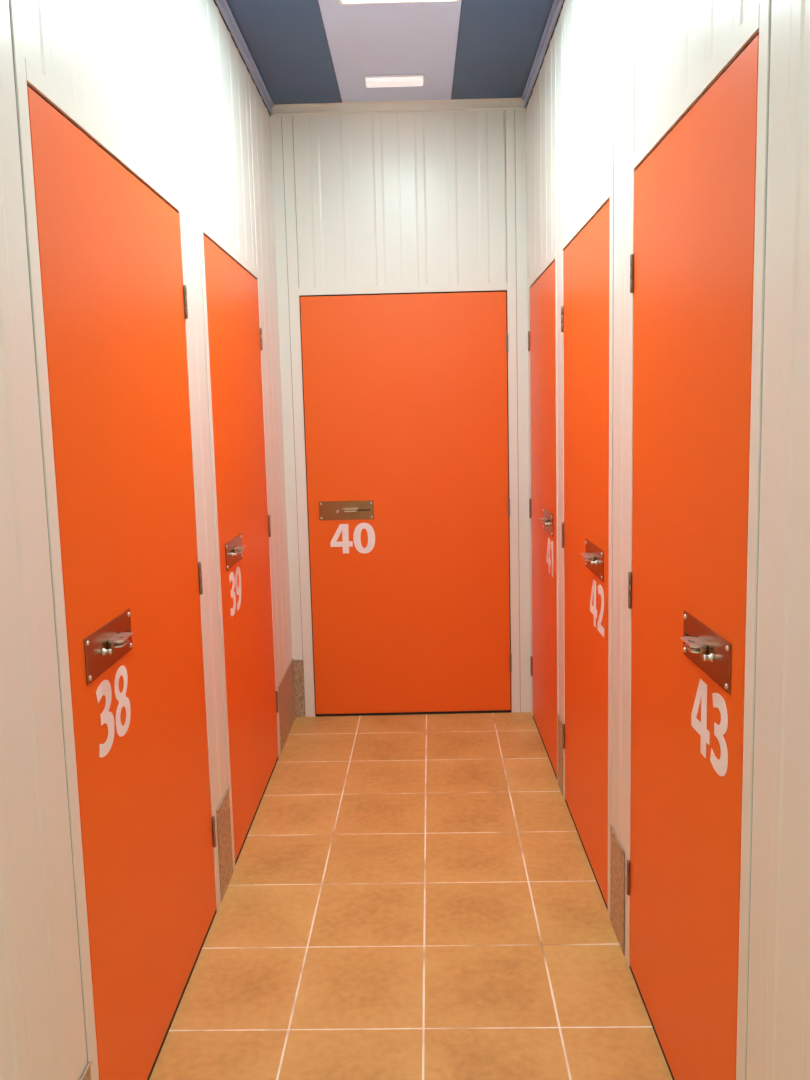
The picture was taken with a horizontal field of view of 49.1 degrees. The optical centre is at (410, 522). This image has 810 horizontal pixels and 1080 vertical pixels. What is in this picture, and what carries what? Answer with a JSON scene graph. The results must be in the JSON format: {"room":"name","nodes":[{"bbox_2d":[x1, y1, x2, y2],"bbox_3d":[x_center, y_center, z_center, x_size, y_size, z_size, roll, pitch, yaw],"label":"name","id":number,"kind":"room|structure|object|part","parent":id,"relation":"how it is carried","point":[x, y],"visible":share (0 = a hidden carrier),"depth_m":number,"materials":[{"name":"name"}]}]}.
{"room":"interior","nodes":[
{"label":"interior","id":0,"kind":"room"},
{"bbox_2d":[0,0,292,1079],"bbox_3d":[-0.644,-0.064,0.973,0.056,2.859,6.404,-1,7,1],"label":"wall","id":1,"kind":"structure","parent":0,"point":[111,58],"depth_m":1.53,"materials":[{"name":"white"}]},
{"bbox_2d":[80,1062,91,1079],"bbox_3d":[-0.583,1.182,1.180,0.005,0.291,0.912,-1,7,1],"label":"kick plate","id":2,"kind":"object","parent":1,"relation":"attached to","point":[86,1075],"visible":1,"depth_m":1.60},
{"bbox_2d":[216,787,232,901],"bbox_3d":[-0.572,0.992,2.744,0.005,0.289,0.170,-1,7,1],"label":"kick plate","id":3,"kind":"object","parent":1,"relation":"attached to","point":[223,811],"visible":1,"depth_m":2.74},
{"bbox_2d":[213,0,273,115],"bbox_3d":[-0.641,-1.461,0.800,0.022,0.045,6.400,-1,7,1],"label":"trim","id":4,"kind":"structure","parent":1,"relation":"attached to","point":[225,12],"depth_m":3.32,"materials":[{"name":"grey metal"}]},
{"bbox_2d":[278,658,294,751],"bbox_3d":[-0.563,0.828,4.067,0.005,0.295,0.457,-1,7,1],"label":"kick plate","id":5,"kind":"object","parent":1,"relation":"attached to","point":[286,694],"visible":1,"depth_m":4.04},
{"bbox_2d":[226,0,553,103],"bbox_3d":[-0.079,-1.526,0.794,1.286,0.062,6.530,-1,7,1],"label":"ceiling","id":6,"kind":"structure","parent":0,"point":[302,51],"depth_m":3.36,"materials":[{"name":"blue"}]},
{"bbox_2d":[364,74,424,87],"bbox_3d":[-0.066,-1.834,3.681,0.252,0.024,0.084,-1,7,1],"label":"recessed light","id":7,"kind":"object","parent":6,"relation":"in","point":[403,80],"visible":1,"depth_m":3.65,"materials":[{"name":"white plastic"}]},
{"bbox_2d":[339,0,458,4],"bbox_3d":[-0.040,-1.679,2.376,0.400,0.018,1.200,-1,7,1],"label":"recessed light","id":8,"kind":"object","parent":6,"relation":"in","point":[342,2],"visible":1,"depth_m":2.96,"materials":[{"name":"white plastic"}]},
{"bbox_2d":[343,0,420,2],"bbox_3d":[-0.040,-1.678,2.376,0.375,0.012,1.175,-1,7,1],"label":"diffuser","id":9,"kind":"object","parent":8,"relation":"attached to","point":[344,1],"depth_m":2.96,"materials":[{"name":"white plastic"}]},
{"bbox_2d":[270,100,530,716],"bbox_3d":[-0.022,-0.468,4.169,1.170,2.859,0.056,-1,7,1],"label":"wall","id":10,"kind":"structure","parent":0,"point":[417,198],"depth_m":4.03,"materials":[{"name":"white metal"}]},
{"bbox_2d":[293,660,304,716],"bbox_3d":[-0.539,0.804,4.297,0.046,0.286,0.005,-1,7,1],"label":"kick plate","id":11,"kind":"object","parent":10,"relation":"attached to","point":[297,664],"visible":1,"depth_m":4.30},
{"bbox_2d":[272,98,522,116],"bbox_3d":[-0.056,-1.860,3.962,1.122,0.045,0.022,-1,7,1],"label":"trim","id":12,"kind":"structure","parent":10,"relation":"attached to","point":[488,104],"depth_m":3.96,"materials":[{"name":"white metal"}]},
{"bbox_2d":[149,712,672,1079],"bbox_3d":[-0.009,1.345,1.143,1.286,0.050,6.530,-1,7,1],"label":"floor","id":13,"kind":"structure","parent":0,"point":[406,897],"depth_m":2.50,"materials":[{"name":"tile"}]},
{"bbox_2d":[9,0,220,1079],"bbox_3d":[-0.618,-0.178,1.995,0.082,2.797,1.031,-1,7,1],"label":"door","id":14,"kind":"structure","parent":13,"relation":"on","point":[106,238],"depth_m":1.85,"materials":[{"name":"orange metal"}]},
{"bbox_3d":[-0.601,0.243,1.772,0.003,0.089,0.260,-1,7,1],"label":"lock plate","id":15,"kind":"part","parent":14,"relation":"part of","materials":[{"name":"brown metal"}]},
{"bbox_2d":[187,0,280,870],"bbox_3d":[-0.610,-0.323,3.183,0.082,2.797,1.016,-1,7,1],"label":"door","id":16,"kind":"structure","parent":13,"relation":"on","point":[231,288],"depth_m":3.10,"materials":[{"name":"orange metal"}]},
{"bbox_3d":[-0.593,0.096,2.979,0.003,0.089,0.260,-1,7,1],"label":"lock plate","id":17,"kind":"part","parent":16,"relation":"part of","materials":[{"name":"brown metal"}]},
{"bbox_3d":[-0.613,0.068,3.225,0.041,1.988,0.916,-1,7,1],"label":"door","id":18,"kind":"part","parent":16,"relation":"part of","materials":[{"name":"orange paint"}]},
{"bbox_2d":[282,110,519,716],"bbox_3d":[-0.022,-0.455,4.152,1.046,2.797,0.082,-1,7,1],"label":"door","id":19,"kind":"structure","parent":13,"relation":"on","point":[405,396],"depth_m":4.18,"materials":[{"name":"orange metal"}]},
{"bbox_3d":[-0.303,-0.059,4.192,0.260,0.089,0.003,-1,7,1],"label":"lock plate","id":20,"kind":"part","parent":19,"relation":"part of","materials":[{"name":"brown metal"}]},
{"bbox_3d":[-0.009,-0.067,4.211,0.948,1.988,0.041,-1,7,1],"label":"door","id":21,"kind":"part","parent":19,"relation":"part of","materials":[{"name":"orange paint"}]},
{"bbox_2d":[526,27,558,781],"bbox_3d":[0.557,-0.416,3.713,0.082,2.797,0.840,-1,7,1],"label":"door","id":22,"kind":"structure","parent":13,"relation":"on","point":[542,286],"depth_m":3.69,"materials":[{"name":"orange metal"}]},
{"bbox_3d":[0.579,-0.025,3.745,0.041,1.988,0.748,-1,7,1],"label":"door","id":23,"kind":"part","parent":22,"relation":"part of","materials":[{"name":"orange paint"}]},
{"bbox_3d":[0.556,-0.005,3.577,0.003,0.089,0.260,-1,7,1],"label":"lock plate","id":24,"kind":"part","parent":22,"relation":"part of","materials":[{"name":"brown metal"}]},
{"bbox_2d":[560,0,614,916],"bbox_3d":[0.551,-0.302,2.776,0.082,2.797,0.824,-1,7,1],"label":"door","id":25,"kind":"structure","parent":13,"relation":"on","point":[587,250],"depth_m":2.72,"materials":[{"name":"orange metal"}]},
{"bbox_3d":[0.573,0.087,2.827,0.041,1.988,0.744,-1,7,1],"label":"door","id":26,"kind":"part","parent":25,"relation":"part of","materials":[{"name":"orange paint"}]},
{"bbox_3d":[0.549,0.109,2.648,0.003,0.089,0.260,-1,7,1],"label":"lock plate","id":27,"kind":"part","parent":25,"relation":"part of","materials":[{"name":"brown metal"}]},
{"bbox_2d":[625,0,770,1079],"bbox_3d":[0.544,-0.179,1.773,0.082,2.797,0.846,-1,7,1],"label":"door","id":28,"kind":"structure","parent":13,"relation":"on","point":[698,181],"depth_m":1.68,"materials":[{"name":"orange metal"}]},
{"bbox_3d":[0.542,0.233,1.629,0.003,0.089,0.260,-1,7,1],"label":"lock plate","id":29,"kind":"part","parent":28,"relation":"part of","materials":[{"name":"brown metal"}]},
{"bbox_2d":[528,0,809,1079],"bbox_3d":[0.557,-0.093,0.965,0.056,2.859,6.411,-1,7,1],"label":"wall","id":30,"kind":"structure","parent":0,"point":[676,40],"depth_m":1.36,"materials":[{"name":"white"}]},
{"bbox_2d":[522,0,564,107],"bbox_3d":[0.486,-1.487,0.790,0.022,0.045,6.400,-1,7,1],"label":"trim","id":31,"kind":"structure","parent":30,"relation":"attached to","point":[557,6],"depth_m":3.36,"materials":[{"name":"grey metal"}]},
{"bbox_2d":[557,713,562,795],"bbox_3d":[0.573,0.887,3.392,0.005,0.287,0.109,-1,7,1],"label":"kick plate","id":32,"kind":"object","parent":30,"relation":"attached to","point":[560,749],"visible":1,"depth_m":3.39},
{"bbox_2d":[609,824,624,954],"bbox_3d":[0.566,1.002,2.432,0.005,0.289,0.165,-1,7,1],"label":"kick plate","id":33,"kind":"object","parent":30,"relation":"attached to","point":[617,855],"visible":1,"depth_m":2.42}
]}

